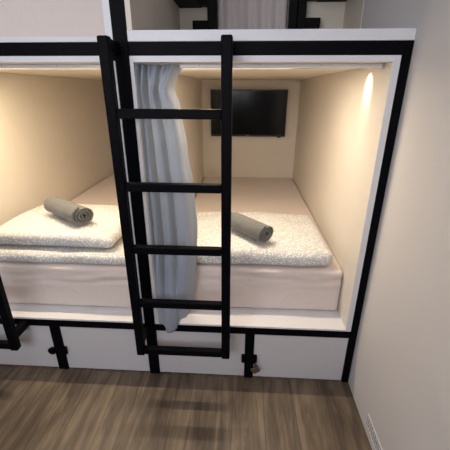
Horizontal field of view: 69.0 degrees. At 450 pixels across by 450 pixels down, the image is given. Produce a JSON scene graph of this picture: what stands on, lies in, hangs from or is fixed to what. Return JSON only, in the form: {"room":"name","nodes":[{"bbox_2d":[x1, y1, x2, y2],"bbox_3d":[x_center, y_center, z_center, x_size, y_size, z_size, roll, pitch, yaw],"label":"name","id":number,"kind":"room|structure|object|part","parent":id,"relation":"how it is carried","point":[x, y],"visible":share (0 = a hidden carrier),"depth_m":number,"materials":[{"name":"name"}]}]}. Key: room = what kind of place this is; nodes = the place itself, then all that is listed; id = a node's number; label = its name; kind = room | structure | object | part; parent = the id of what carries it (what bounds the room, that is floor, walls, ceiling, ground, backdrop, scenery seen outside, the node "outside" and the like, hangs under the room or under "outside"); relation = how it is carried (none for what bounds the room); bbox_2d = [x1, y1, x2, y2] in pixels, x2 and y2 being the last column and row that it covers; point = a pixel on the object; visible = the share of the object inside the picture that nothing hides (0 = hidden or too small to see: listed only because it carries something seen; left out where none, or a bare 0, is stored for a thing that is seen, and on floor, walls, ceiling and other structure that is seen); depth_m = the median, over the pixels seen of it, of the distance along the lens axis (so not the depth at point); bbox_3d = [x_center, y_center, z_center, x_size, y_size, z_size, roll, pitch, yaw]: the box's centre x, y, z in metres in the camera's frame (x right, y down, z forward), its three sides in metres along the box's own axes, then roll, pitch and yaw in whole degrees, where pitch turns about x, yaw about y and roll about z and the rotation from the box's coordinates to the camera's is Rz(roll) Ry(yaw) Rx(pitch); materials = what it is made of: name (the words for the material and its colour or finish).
{"room":"dormitory","nodes":[
{"label":"dormitory","id":0,"kind":"room"},
{"bbox_2d":[0,334,371,449],"bbox_3d":[-1.439,0.899,1.967,4.300,0.060,5.320,1,22,3],"label":"floor","id":1,"kind":"structure","parent":0,"point":[42,407],"depth_m":1.71,"materials":[{"name":"brown wood"}]},
{"bbox_2d":[0,324,58,366],"bbox_3d":[-1.220,0.574,2.260,0.505,0.309,0.768,1,22,3],"label":"storage drawer","id":2,"kind":"object","parent":1,"relation":"on","point":[37,347],"visible":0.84,"depth_m":1.94,"materials":[{"name":"white laminate"}]},
{"bbox_2d":[60,327,149,370],"bbox_3d":[-0.673,0.587,2.233,0.494,0.309,0.767,1,22,3],"label":"storage drawer","id":3,"kind":"object","parent":1,"relation":"on","point":[96,348],"visible":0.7,"depth_m":1.90,"materials":[{"name":"white laminate"}]},
{"bbox_2d":[156,330,244,375],"bbox_3d":[-0.116,0.600,2.205,0.498,0.309,0.767,1,22,3],"label":"storage drawer","id":4,"kind":"object","parent":1,"relation":"on","point":[234,365],"visible":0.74,"depth_m":1.88,"materials":[{"name":"white laminate"}]},
{"bbox_2d":[0,0,413,381],"bbox_3d":[-0.417,-0.338,1.460,2.264,2.620,0.030,1,22,3],"label":"framework","id":5,"kind":"object","parent":1,"relation":"on","point":[117,7],"visible":0.82,"depth_m":1.37,"materials":[{"name":"black metal"}]},
{"bbox_2d":[0,275,28,350],"bbox_3d":[-1.357,-0.033,1.556,0.490,1.478,0.128,1,22,3],"label":"ladder","id":6,"kind":"object","parent":5,"relation":"attached to","point":[12,332],"visible":1,"depth_m":1.72,"materials":[{"name":"black metal"}]},
{"bbox_2d":[0,0,112,42],"bbox_3d":[-0.900,-1.578,2.204,1.050,0.890,2.281,1,22,3],"label":"pod","id":7,"kind":"object","parent":5,"relation":"attached to","point":[105,3],"visible":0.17,"depth_m":1.30,"materials":[{"name":"white laminate"}]},
{"bbox_2d":[0,0,104,36],"bbox_3d":[-0.899,-1.334,2.372,0.981,0.273,2.102,1,22,3],"label":"mattress","id":8,"kind":"object","parent":7,"relation":"on","point":[18,18],"visible":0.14,"depth_m":1.42,"materials":[{"name":"fabric"}]},
{"bbox_3d":[-0.901,-1.175,2.369,1.050,0.019,2.281,1,22,3],"label":"panel","id":9,"kind":"part","parent":7,"relation":"part of","materials":[{"name":"white laminate"}]},
{"bbox_3d":[-0.391,-1.562,2.169,0.028,0.851,2.261,1,22,3],"label":"panel","id":10,"kind":"part","parent":7,"relation":"part of","materials":[{"name":"white laminate"}]},
{"bbox_2d":[0,56,144,322],"bbox_3d":[-0.895,-0.565,2.775,1.050,1.318,2.580,1,22,3],"label":"pod","id":11,"kind":"object","parent":5,"relation":"attached to","point":[55,140],"visible":0.45,"depth_m":2.44,"materials":[{"name":"white laminate"}]},
{"bbox_2d":[0,64,100,68],"bbox_3d":[-0.968,-0.694,1.433,0.984,0.017,0.032,1,22,3],"label":"track","id":12,"kind":"object","parent":11,"relation":"attached to","point":[2,66],"visible":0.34,"depth_m":1.41,"materials":[{"name":"white metal"}]},
{"bbox_3d":[-1.411,-0.568,2.797,0.017,1.285,2.556,1,22,3],"label":"panel","id":13,"kind":"part","parent":11,"relation":"part of","materials":[{"name":"white paint"}]},
{"bbox_3d":[-0.893,-1.165,2.532,1.050,0.023,2.576,1,22,3],"label":"roof panel","id":14,"kind":"part","parent":11,"relation":"part of","materials":[{"name":"white paint"}]},
{"bbox_2d":[0,174,130,307],"bbox_3d":[-0.903,-0.102,3.000,0.987,0.271,2.438,1,22,3],"label":"mattress","id":15,"kind":"object","parent":11,"relation":"on","point":[56,283],"visible":0.27,"depth_m":1.88,"materials":[{"name":"fabric"}]},
{"bbox_2d":[0,235,125,264],"bbox_3d":[-0.961,0.046,2.177,0.953,0.073,0.773,1,22,3],"label":"duvet","id":16,"kind":"object","parent":15,"relation":"on","point":[114,255],"visible":0.2,"depth_m":1.83,"materials":[{"name":"white fabric"}]},
{"bbox_2d":[0,203,121,247],"bbox_3d":[-0.993,-0.027,2.120,0.771,0.086,0.631,1,22,3],"label":"pillow","id":17,"kind":"object","parent":16,"relation":"on","point":[36,226],"visible":0.64,"depth_m":1.90,"materials":[{"name":"white fabric"}]},
{"bbox_2d":[44,196,93,224],"bbox_3d":[-0.963,-0.095,2.006,0.358,0.115,0.129,17,27,35],"label":"rolled towel","id":18,"kind":"object","parent":17,"relation":"on","point":[73,212],"visible":1,"depth_m":1.93,"materials":[{"name":"grey fabric"}]},
{"bbox_3d":[-0.897,0.040,3.025,1.050,0.010,2.576,1,22,3],"label":"panel","id":19,"kind":"part","parent":11,"relation":"part of","materials":[{"name":"white laminate"}]},
{"bbox_3d":[-0.412,-0.338,1.459,0.058,2.620,0.030,1,22,3],"label":"post","id":20,"kind":"part","parent":5,"relation":"part of","materials":[{"name":"black metal"}]},
{"bbox_2d":[97,35,232,358],"bbox_3d":[-0.216,-0.013,1.495,0.490,1.478,0.128,1,22,3],"label":"ladder","id":21,"kind":"object","parent":5,"relation":"attached to","point":[108,49],"visible":1,"depth_m":1.38,"materials":[{"name":"black metal"}]},
{"bbox_3d":[-0.442,-0.001,1.465,0.042,1.478,0.038,1,22,3],"label":"rail","id":22,"kind":"part","parent":21,"relation":"part of","materials":[{"name":"black metal"}]},
{"bbox_3d":[0.005,0.009,1.442,0.042,1.478,0.038,1,22,3],"label":"rail","id":23,"kind":"part","parent":21,"relation":"part of","materials":[{"name":"black metal"}]},
{"bbox_2d":[129,55,401,331],"bbox_3d":[0.209,-0.483,2.582,1.060,1.318,2.285,1,22,3],"label":"pod","id":24,"kind":"object","parent":5,"relation":"attached to","point":[332,147],"visible":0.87,"depth_m":1.90,"materials":[{"name":"white laminate"}]},
{"bbox_3d":[-0.314,-0.486,2.604,0.012,1.285,2.261,1,22,3],"label":"panel","id":25,"kind":"part","parent":24,"relation":"part of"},
{"bbox_2d":[182,68,294,68],"bbox_3d":[0.044,-0.770,1.607,0.586,0.004,0.026,1,22,3],"label":"lamp","id":26,"kind":"object","parent":24,"relation":"attached to","point":[182,68],"visible":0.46,"depth_m":1.59,"materials":[{"name":"white metal"}]},
{"bbox_2d":[210,89,287,137],"bbox_3d":[0.249,-1.183,3.484,0.800,0.482,0.045,1,22,3],"label":"television","id":27,"kind":"object","parent":24,"relation":"attached to","point":[255,112],"visible":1,"depth_m":3.45,"materials":[{"name":"black plastic"}]},
{"bbox_3d":[0.273,-0.904,3.631,1.060,1.285,0.020,1,22,3],"label":"panel","id":28,"kind":"part","parent":24,"relation":"part of","materials":[{"name":"white paint"}]},
{"bbox_2d":[140,64,383,68],"bbox_3d":[0.145,-0.667,1.376,1.010,0.017,0.032,1,22,3],"label":"track","id":29,"kind":"object","parent":24,"relation":"attached to","point":[379,66],"visible":0.73,"depth_m":1.36,"materials":[{"name":"white metal"}]},
{"bbox_2d":[135,64,196,332],"bbox_3d":[-0.255,-0.046,1.598,0.220,1.330,0.130,1,22,3],"label":"curtain","id":30,"kind":"object","parent":29,"relation":"hanging from","point":[172,216],"visible":0.8,"depth_m":1.55,"materials":[{"name":"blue fabric"}]},
{"bbox_3d":[0.211,-1.083,2.339,1.060,0.023,2.281,1,22,3],"label":"roof panel","id":31,"kind":"part","parent":24,"relation":"part of","materials":[{"name":"white paint"}]},
{"bbox_3d":[0.207,0.122,2.832,1.060,0.010,2.281,1,22,3],"label":"panel","id":32,"kind":"part","parent":24,"relation":"part of","materials":[{"name":"white laminate"}]},
{"bbox_2d":[194,177,342,310],"bbox_3d":[0.206,-0.029,2.830,1.012,0.270,2.114,1,22,3],"label":"mattress","id":33,"kind":"object","parent":24,"relation":"on","point":[252,286],"visible":0.58,"depth_m":1.87,"materials":[{"name":"fabric"}]},
{"bbox_2d":[196,211,332,265],"bbox_3d":[0.153,0.053,2.117,0.936,0.109,0.710,1,22,3],"label":"duvet","id":34,"kind":"object","parent":33,"relation":"on","point":[295,240],"visible":0.63,"depth_m":1.89,"materials":[{"name":"white fabric"}]},
{"bbox_2d":[231,212,272,241],"bbox_3d":[0.140,0.006,1.939,0.121,0.109,0.306,-17,28,-36],"label":"rolled towel","id":35,"kind":"object","parent":34,"relation":"on","point":[257,230],"visible":0.96,"depth_m":1.87,"materials":[{"name":"grey fabric"}]},
{"bbox_3d":[0.724,-0.462,2.551,0.028,1.285,2.261,1,22,3],"label":"panel","id":36,"kind":"part","parent":24,"relation":"part of","materials":[{"name":"white paint"}]},
{"bbox_2d":[124,0,416,41],"bbox_3d":[0.197,-1.325,1.593,1.097,0.890,1.090,1,22,3],"label":"pod","id":37,"kind":"object","parent":5,"relation":"attached to","point":[146,20],"visible":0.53,"depth_m":1.27,"materials":[{"name":"white laminate"}]},
{"bbox_3d":[-0.340,-1.344,1.609,0.021,0.830,1.066,1,22,3],"label":"panel","id":38,"kind":"part","parent":37,"relation":"part of","materials":[{"name":"white paint"}]},
{"bbox_2d":[174,0,217,29],"bbox_3d":[-0.182,-1.438,1.947,0.254,0.750,0.348,1,22,3],"label":"wall shelf","id":39,"kind":"object","parent":37,"relation":"attached to","point":[211,23],"visible":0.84,"depth_m":2.08,"materials":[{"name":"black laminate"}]},
{"bbox_3d":[-0.132,-1.414,2.085,0.040,0.030,0.050,1,22,3],"label":"arm","id":40,"kind":"part","parent":39,"relation":"part of","materials":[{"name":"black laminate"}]},
{"bbox_3d":[-0.080,-1.482,2.054,0.063,0.750,0.060,1,22,3],"label":"post","id":41,"kind":"part","parent":39,"relation":"part of","materials":[{"name":"black metal"}]},
{"bbox_2d":[219,0,287,28],"bbox_3d":[0.180,-1.503,2.061,0.441,0.775,0.038,1,22,3],"label":"curtain","id":42,"kind":"object","parent":37,"relation":"hanging from","point":[233,14],"visible":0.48,"depth_m":2.12,"materials":[{"name":"fabric"}]},
{"bbox_3d":[0.227,-1.518,2.091,1.097,0.870,0.020,1,22,3],"label":"panel","id":43,"kind":"part","parent":37,"relation":"part of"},
{"bbox_2d":[288,0,346,28],"bbox_3d":[0.580,-1.420,1.908,0.358,0.750,0.348,1,22,3],"label":"wall shelf","id":44,"kind":"object","parent":37,"relation":"attached to","point":[297,19],"visible":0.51,"depth_m":2.06,"materials":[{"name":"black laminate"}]},
{"bbox_3d":[0.431,-1.470,2.028,0.047,0.750,0.060,1,22,3],"label":"post","id":45,"kind":"part","parent":44,"relation":"part of","materials":[{"name":"black metal"}]},
{"bbox_3d":[0.486,-1.468,2.025,0.050,0.750,0.060,1,22,3],"label":"post","id":46,"kind":"part","parent":44,"relation":"part of","materials":[{"name":"black metal"}]},
{"bbox_3d":[0.762,-1.448,1.871,0.004,0.830,0.380,1,22,3],"label":"panel","id":47,"kind":"part","parent":37,"relation":"part of","materials":[{"name":"white paint"}]},
{"bbox_2d":[253,334,348,379],"bbox_3d":[0.437,0.613,2.176,0.509,0.309,0.767,1,22,3],"label":"storage drawer","id":48,"kind":"object","parent":5,"relation":"in","point":[275,355],"visible":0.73,"depth_m":1.84,"materials":[{"name":"white laminate"}]},
{"bbox_2d":[250,363,259,373],"bbox_3d":[0.171,0.809,1.848,0.056,0.073,0.018,1,22,3],"label":"padlock","id":49,"kind":"object","parent":48,"relation":"hanging from","point":[255,369],"visible":1,"depth_m":1.84,"materials":[{"name":"gold metal"}]},
{"bbox_3d":[0.694,0.101,1.571,0.037,1.729,0.030,1,22,3],"label":"post","id":50,"kind":"part","parent":5,"relation":"part of","materials":[{"name":"black metal"}]},
{"bbox_2d":[348,0,449,449],"bbox_3d":[0.771,-0.368,1.316,0.120,2.910,5.320,1,22,3],"label":"wall","id":51,"kind":"structure","parent":0,"point":[399,376],"depth_m":1.21,"materials":[{"name":"paint"}]},
{"bbox_2d":[365,414,382,449],"bbox_3d":[0.674,1.049,1.324,0.006,0.068,0.575,1,22,3],"label":"air vent","id":52,"kind":"object","parent":51,"relation":"in","point":[369,424],"visible":1,"depth_m":1.51,"materials":[{"name":"white plastic"}]},
{"bbox_2d":[367,418,379,449],"bbox_3d":[0.674,1.050,1.325,0.002,0.052,0.562,1,22,3],"label":"grille","id":53,"kind":"object","parent":52,"relation":"attached to","point":[372,433],"depth_m":1.51,"materials":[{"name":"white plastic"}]}
]}

